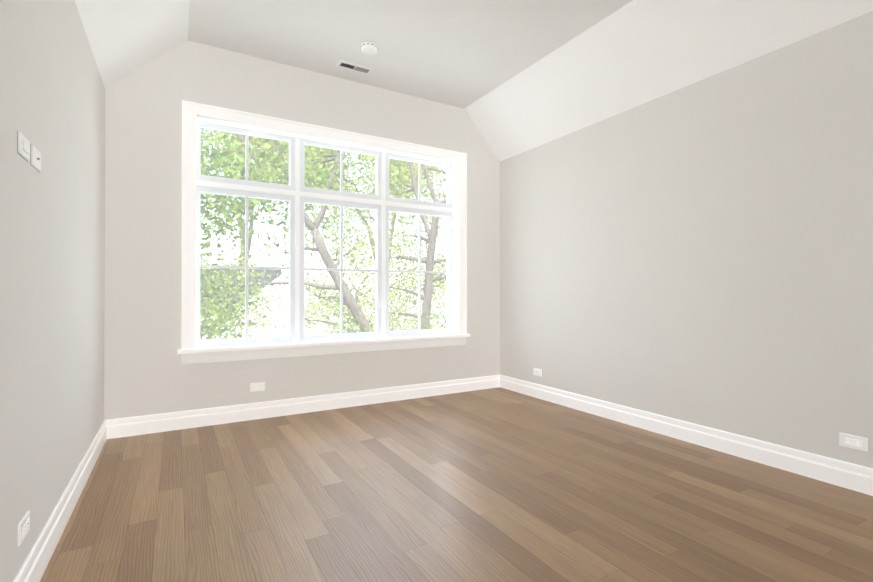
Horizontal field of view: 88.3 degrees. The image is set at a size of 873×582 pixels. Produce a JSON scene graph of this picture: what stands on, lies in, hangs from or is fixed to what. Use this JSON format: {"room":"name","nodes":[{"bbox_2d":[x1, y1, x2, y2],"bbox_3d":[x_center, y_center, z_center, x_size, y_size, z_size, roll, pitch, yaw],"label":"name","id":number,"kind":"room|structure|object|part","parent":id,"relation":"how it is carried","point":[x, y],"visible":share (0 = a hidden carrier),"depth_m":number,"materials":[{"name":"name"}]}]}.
{"room":"empty bedroom","nodes":[
{"label":"empty bedroom","id":0,"kind":"room"},
{"bbox_2d":[0,0,104,581],"bbox_3d":[-0.993,-0.203,0.642,0.200,2.480,5.756,0,0,-30],"label":"wall","id":1,"kind":"structure","parent":0,"point":[52,238],"depth_m":1.76,"materials":[{"name":"paint"}]},
{"bbox_2d":[17,131,29,161],"bbox_3d":[-1.356,-0.474,1.480,0.011,0.072,0.117,0,0,-30],"label":"rocker light switch","id":2,"kind":"object","parent":1,"relation":"attached to","point":[23,146],"visible":1,"depth_m":1.46,"materials":[{"name":"white plastic"}]},
{"bbox_2d":[18,510,29,546],"bbox_3d":[-1.368,0.785,1.492,0.008,0.070,0.115,0,0,-30],"label":"electrical outlet","id":3,"kind":"object","parent":1,"relation":"attached to","point":[23,526],"visible":1,"depth_m":1.48,"materials":[{"name":"white plastic"}]},
{"bbox_2d":[30,144,40,171],"bbox_3d":[-1.430,-0.474,1.611,0.013,0.072,0.117,0,0,-30],"label":"toggle light switch","id":4,"kind":"object","parent":1,"relation":"attached to","point":[35,158],"visible":1,"depth_m":1.59,"materials":[{"name":"white plastic"}]},
{"bbox_2d":[13,420,106,581],"bbox_3d":[-0.949,0.970,0.778,0.017,0.135,5.556,0,0,-30],"label":"baseboard","id":5,"kind":"structure","parent":1,"relation":"attached to","point":[35,563],"depth_m":1.90,"materials":[{"name":"white wood"}]},
{"bbox_2d":[104,40,499,419],"bbox_3d":[-0.901,-0.534,4.197,3.924,3.170,0.300,0,0,-30],"label":"wall","id":6,"kind":"structure","parent":0,"point":[146,372],"depth_m":3.54,"materials":[{"name":"paint"}]},
{"bbox_2d":[250,382,264,391],"bbox_3d":[-1.467,0.787,3.685,0.115,0.070,0.008,0,0,-30],"label":"outlet","id":7,"kind":"object","parent":6,"relation":"attached to","point":[259,386],"visible":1,"depth_m":3.68,"materials":[{"name":"white plastic"}]},
{"bbox_2d":[105,375,499,438],"bbox_3d":[-0.821,0.983,4.054,3.524,0.135,0.017,0,0,-30],"label":"baseboard","id":8,"kind":"structure","parent":6,"relation":"attached to","point":[144,424],"depth_m":3.77,"materials":[{"name":"white wood"}]},
{"bbox_2d":[177,333,469,353],"bbox_3d":[-0.830,0.461,4.090,2.646,0.030,0.160,0,0,-30],"label":"window sill","id":9,"kind":"structure","parent":6,"relation":"attached to","point":[296,344],"depth_m":3.88,"materials":[{"name":"white wood"}]},
{"bbox_2d":[181,100,466,364],"bbox_3d":[-0.861,-0.441,4.146,2.594,2.004,0.228,0,0,-30],"label":"window","id":10,"kind":"structure","parent":6,"relation":"in","point":[191,111],"depth_m":3.96,"materials":[{"name":"white wood"}]},
{"bbox_3d":[-0.811,0.518,4.056,2.586,0.085,0.026,0,0,-30],"label":"window apron","id":11,"kind":"part","parent":10,"relation":"part of","materials":[{"name":"white wood"}]},
{"bbox_3d":[-0.883,-0.459,4.184,2.426,1.804,0.052,0,0,-30],"label":"window sashes","id":12,"kind":"part","parent":10,"relation":"part of","materials":[{"name":"white wood"}]},
{"bbox_2d":[196,116,457,333],"bbox_3d":[-0.843,-0.463,4.115,2.490,1.857,0.100,0,0,-30],"label":"liner","id":13,"kind":"object","parent":10,"relation":"attached to","point":[455,210],"visible":0.19,"depth_m":4.53,"materials":[{"name":"white wood"}]},
{"bbox_3d":[-0.861,0.256,4.144,2.057,0.370,0.038,0,0,-30],"label":"window hardware","id":14,"kind":"part","parent":10,"relation":"part of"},
{"bbox_2d":[40,387,872,581],"bbox_3d":[0.543,1.101,1.701,3.924,0.120,6.056,0,0,-30],"label":"floor","id":15,"kind":"structure","parent":0,"point":[499,484],"depth_m":2.17,"materials":[{"name":"brown wood"}]},
{"bbox_2d":[74,0,872,160],"bbox_3d":[0.613,-1.784,1.591,3.924,0.690,5.776,0,0,-30],"label":"ceiling","id":16,"kind":"structure","parent":0,"point":[512,78],"depth_m":3.25,"materials":[{"name":"paint"}]},
{"bbox_2d":[336,60,373,74],"bbox_3d":[-0.702,-1.917,3.858,0.300,0.008,0.110,0,0,-30],"label":"ceiling vent","id":17,"kind":"object","parent":16,"relation":"in","point":[354,67],"visible":1,"depth_m":3.85,"materials":[{"name":"white plastic"}]},
{"bbox_2d":[360,42,377,54],"bbox_3d":[-0.529,-1.902,3.535,0.140,0.039,0.140,0,0,-30],"label":"smoke detector","id":18,"kind":"object","parent":16,"relation":"attached to","point":[369,48],"visible":1,"depth_m":3.50,"materials":[{"name":"white plastic"}]},
{"bbox_2d":[500,11,872,467],"bbox_3d":[2.229,-0.196,2.510,0.200,2.480,5.756,0,0,-30],"label":"wall","id":19,"kind":"structure","parent":0,"point":[700,252],"depth_m":2.95,"materials":[{"name":"paint"}]},
{"bbox_2d":[533,368,541,376],"bbox_3d":[0.994,0.800,4.428,0.008,0.070,0.115,0,0,-30],"label":"electrical outlet","id":20,"kind":"object","parent":19,"relation":"attached to","point":[537,372],"visible":1,"depth_m":4.42,"materials":[{"name":"white plastic"}]},
{"bbox_2d":[500,375,872,495],"bbox_3d":[2.085,0.977,2.538,0.017,0.135,5.556,0,0,-30],"label":"baseboard","id":21,"kind":"structure","parent":19,"relation":"attached to","point":[852,476],"depth_m":2.93,"materials":[{"name":"white wood"}]},
{"bbox_2d":[839,432,867,451],"bbox_3d":[2.191,0.795,2.364,0.008,0.070,0.115,0,0,-30],"label":"electrical outlet","id":22,"kind":"object","parent":19,"relation":"attached to","point":[853,442],"visible":1,"depth_m":2.36,"materials":[{"name":"white plastic"}]},
{"label":"outside","id":23,"kind":"structure","parent":0,"visible":0},
{"bbox_2d":[200,128,445,339],"bbox_3d":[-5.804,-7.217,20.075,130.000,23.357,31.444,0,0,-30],"label":"trees","id":24,"kind":"object","parent":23,"point":[315,323],"depth_m":11.14,"materials":[{"name":"green plant"}]}
]}

